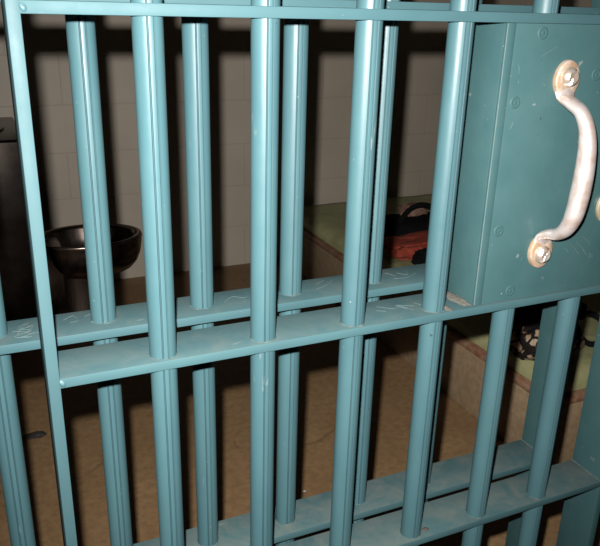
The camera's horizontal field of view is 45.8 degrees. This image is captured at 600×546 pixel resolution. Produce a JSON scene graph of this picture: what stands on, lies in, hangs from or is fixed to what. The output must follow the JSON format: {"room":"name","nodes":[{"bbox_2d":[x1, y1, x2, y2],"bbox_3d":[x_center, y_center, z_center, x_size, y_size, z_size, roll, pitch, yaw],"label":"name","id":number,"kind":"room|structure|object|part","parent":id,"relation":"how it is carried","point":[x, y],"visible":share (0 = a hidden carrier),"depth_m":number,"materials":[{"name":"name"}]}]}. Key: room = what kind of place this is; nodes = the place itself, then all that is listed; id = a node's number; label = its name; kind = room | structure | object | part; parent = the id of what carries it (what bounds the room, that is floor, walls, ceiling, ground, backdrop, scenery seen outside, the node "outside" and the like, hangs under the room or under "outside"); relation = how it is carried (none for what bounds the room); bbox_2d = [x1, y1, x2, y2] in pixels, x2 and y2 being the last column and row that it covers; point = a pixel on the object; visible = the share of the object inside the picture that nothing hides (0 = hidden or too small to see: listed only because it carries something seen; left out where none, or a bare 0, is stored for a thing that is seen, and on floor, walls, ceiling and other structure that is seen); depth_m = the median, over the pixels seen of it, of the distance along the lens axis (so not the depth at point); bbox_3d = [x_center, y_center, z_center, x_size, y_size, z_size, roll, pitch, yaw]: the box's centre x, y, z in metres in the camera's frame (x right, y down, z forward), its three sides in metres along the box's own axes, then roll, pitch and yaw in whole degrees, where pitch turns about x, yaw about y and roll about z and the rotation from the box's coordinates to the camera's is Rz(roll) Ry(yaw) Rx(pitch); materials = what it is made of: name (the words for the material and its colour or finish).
{"room":"prison interior","nodes":[
{"label":"prison interior","id":0,"kind":"room"},
{"bbox_2d":[0,0,449,279],"bbox_3d":[-0.452,-1.134,3.467,3.300,2.320,0.120,-8,23,-23],"label":"wall","id":1,"kind":"structure","parent":0,"point":[421,46],"depth_m":3.59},
{"bbox_2d":[53,14,147,345],"bbox_3d":[-0.222,-0.090,0.739,0.098,0.337,0.061,-8,23,-23],"label":"bar","id":2,"kind":"object","parent":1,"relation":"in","point":[104,318],"depth_m":0.74,"materials":[{"name":"teal paint"}]},
{"bbox_2d":[174,17,249,329],"bbox_3d":[-0.108,-0.106,0.787,0.089,0.336,0.061,-8,23,-23],"label":"bar","id":3,"kind":"object","parent":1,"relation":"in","point":[203,307],"depth_m":0.78,"materials":[{"name":"teal paint"}]},
{"bbox_3d":[-0.083,0.038,0.855,1.054,0.010,0.061,-8,23,-23],"label":"rail","id":4,"kind":"part","parent":3,"relation":"part of","materials":[{"name":"teal metal"}]},
{"bbox_2d":[276,19,342,315],"bbox_3d":[0.003,-0.120,0.835,0.088,0.336,0.061,-8,23,-23],"label":"bar","id":5,"kind":"object","parent":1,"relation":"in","point":[293,293],"depth_m":0.83,"materials":[{"name":"teal paint"}]},
{"bbox_3d":[-0.074,-0.281,0.735,1.054,0.010,0.061,-8,23,-23],"label":"rail","id":6,"kind":"part","parent":5,"relation":"part of","materials":[{"name":"teal metal"}]},
{"bbox_2d":[366,20,424,301],"bbox_3d":[0.114,-0.135,0.882,0.085,0.337,0.061,-8,23,-23],"label":"bar","id":7,"kind":"object","parent":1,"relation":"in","point":[380,282],"depth_m":0.87,"materials":[{"name":"teal paint"}]},
{"bbox_2d":[0,260,599,545],"bbox_3d":[0.417,0.734,2.016,3.300,0.100,4.500,-8,23,-23],"label":"floor","id":8,"kind":"structure","parent":0,"point":[394,377],"depth_m":2.35,"materials":[{"name":"brown concrete"}]},
{"bbox_2d":[0,277,40,545],"bbox_3d":[-0.312,0.149,0.789,0.056,0.333,0.061,-8,23,-23],"label":"bar","id":9,"kind":"object","parent":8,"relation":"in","point":[21,335],"depth_m":0.79,"materials":[{"name":"teal paint"}]},
{"bbox_2d":[22,431,46,439],"bbox_3d":[-0.867,0.528,2.306,0.084,0.014,0.035,-8,23,-23],"label":"dead leaf","id":10,"kind":"object","parent":8,"relation":"on","point":[37,434],"visible":0.98,"depth_m":2.30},
{"bbox_2d":[0,117,141,320],"bbox_3d":[-1.191,-0.211,3.050,0.960,0.853,0.597,-8,23,-23],"label":"toilet","id":11,"kind":"object","parent":8,"relation":"on","point":[65,246],"visible":0.6,"depth_m":2.88,"materials":[{"name":"silver metal"}]},
{"bbox_3d":[-0.924,-0.089,3.092,0.470,0.164,0.334,-8,23,-23],"label":"bowl","id":12,"kind":"part","parent":11,"relation":"part of","materials":[{"name":"metal"}]},
{"bbox_2d":[96,378,159,545],"bbox_3d":[-0.213,0.222,0.865,0.060,0.246,0.061,-8,23,-23],"label":"bar","id":13,"kind":"object","parent":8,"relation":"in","point":[109,392],"depth_m":0.85,"materials":[{"name":"teal paint"}]},
{"bbox_2d":[184,361,249,545],"bbox_3d":[-0.117,0.228,0.914,0.089,0.287,0.061,-8,23,-23],"label":"bar","id":14,"kind":"object","parent":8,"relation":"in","point":[234,531],"depth_m":0.91,"materials":[{"name":"teal paint"}]},
{"bbox_2d":[1,0,599,545],"bbox_3d":[0.121,-0.005,0.812,0.792,2.120,0.134,-8,23,-23],"label":"door","id":15,"kind":"structure","parent":8,"relation":"on","point":[514,222],"depth_m":0.80,"materials":[{"name":"teal paint"}]},
{"bbox_3d":[0.118,-0.267,0.733,0.768,0.010,0.062,-8,23,-23],"label":"rail","id":16,"kind":"part","parent":15,"relation":"part of","materials":[{"name":"teal metal"}]},
{"bbox_3d":[0.109,0.049,0.853,0.768,0.010,0.062,-8,23,-23],"label":"rail","id":17,"kind":"part","parent":15,"relation":"part of","materials":[{"name":"teal metal"}]},
{"bbox_3d":[0.101,0.363,0.972,0.768,0.010,0.062,-8,23,-23],"label":"rail","id":18,"kind":"part","parent":15,"relation":"part of","materials":[{"name":"teal metal"}]},
{"bbox_3d":[0.350,-0.131,0.869,0.270,0.327,0.004,-8,23,-23],"label":"plate","id":19,"kind":"part","parent":15,"relation":"part of","materials":[{"name":"teal paint"}]},
{"bbox_3d":[0.311,-0.114,0.819,0.028,0.189,0.063,-8,23,-23],"label":"pull handle","id":20,"kind":"part","parent":15,"relation":"part of","materials":[{"name":"metal"}]},
{"bbox_3d":[0.396,-0.085,0.903,0.047,0.047,0.005,-8,23,-23],"label":"keyhole plate","id":21,"kind":"part","parent":15,"relation":"part of","materials":[{"name":"gold metal"}]},
{"bbox_2d":[272,346,331,545],"bbox_3d":[-0.006,0.220,0.964,0.088,0.302,0.061,-8,23,-23],"label":"bar","id":22,"kind":"object","parent":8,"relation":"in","point":[292,518],"depth_m":0.97,"materials":[{"name":"teal paint"}]},
{"bbox_3d":[-0.092,0.362,0.979,1.054,0.010,0.061,-8,23,-23],"label":"rail","id":23,"kind":"part","parent":22,"relation":"part of","materials":[{"name":"teal metal"}]},
{"bbox_2d":[352,332,405,523],"bbox_3d":[0.104,0.205,1.011,0.085,0.302,0.061,-8,23,-23],"label":"bar","id":24,"kind":"object","parent":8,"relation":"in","point":[382,494],"depth_m":1.02,"materials":[{"name":"teal paint"}]},
{"bbox_2d":[302,227,585,464],"bbox_3d":[0.854,0.082,3.268,1.164,0.255,2.089,-8,23,-23],"label":"bunk","id":25,"kind":"object","parent":8,"relation":"on","point":[464,361],"visible":0.02,"depth_m":2.50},
{"bbox_2d":[303,194,599,392],"bbox_3d":[0.843,-0.067,3.202,1.084,0.066,2.036,-8,23,-23],"label":"mattress","id":26,"kind":"object","parent":25,"relation":"on","point":[325,221],"visible":0.16,"depth_m":2.62,"materials":[{"name":"green plastic"}]},
{"bbox_2d":[383,230,427,259],"bbox_3d":[0.548,-0.128,3.129,0.420,0.084,0.189,-8,23,-23],"label":"garment","id":27,"kind":"object","parent":26,"relation":"on","point":[402,247],"visible":0.37,"depth_m":3.05,"materials":[{"name":"red fabric"}]},
{"bbox_2d":[384,202,430,236],"bbox_3d":[0.541,-0.256,3.327,0.524,0.182,0.229,-8,23,-23],"label":"bag","id":28,"kind":"object","parent":26,"relation":"on","point":[395,224],"visible":0.41,"depth_m":3.23,"materials":[{"name":"fabric"}]},
{"bbox_2d":[398,202,426,216],"bbox_3d":[0.525,-0.297,3.312,0.142,0.053,0.113,-8,23,-23],"label":"handle","id":29,"kind":"object","parent":28,"relation":"on","point":[420,211],"visible":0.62,"depth_m":3.29,"materials":[{"name":"fabric"}]},
{"bbox_2d":[411,247,426,264],"bbox_3d":[0.527,-0.068,2.984,0.111,0.074,0.078,-8,23,-23],"label":"cloth","id":30,"kind":"object","parent":26,"relation":"on","point":[419,257],"visible":0.45,"depth_m":2.95,"materials":[{"name":"fabric"}]},
{"bbox_2d":[509,302,599,360],"bbox_3d":[0.795,0.161,2.265,0.335,0.170,0.230,-8,23,-23],"label":"bag","id":31,"kind":"object","parent":26,"relation":"on","point":[527,319],"visible":0.38,"depth_m":2.18,"materials":[{"name":"fabric"}]},
{"bbox_2d":[424,320,472,502],"bbox_3d":[0.215,0.190,1.058,0.082,0.302,0.061,-8,23,-23],"label":"bar","id":32,"kind":"object","parent":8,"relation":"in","point":[453,474],"depth_m":1.09,"materials":[{"name":"teal paint"}]},
{"bbox_2d":[490,300,557,480],"bbox_3d":[0.326,0.176,1.105,0.079,0.302,0.061,-8,23,-23],"label":"bar","id":33,"kind":"object","parent":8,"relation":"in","point":[513,457],"depth_m":1.15,"materials":[{"name":"teal paint"}]},
{"bbox_2d":[482,0,591,6],"bbox_3d":[1.572,-0.878,2.937,0.120,2.320,2.600,-8,23,-23],"label":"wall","id":34,"kind":"structure","parent":0,"point":[563,3],"depth_m":3.58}
]}

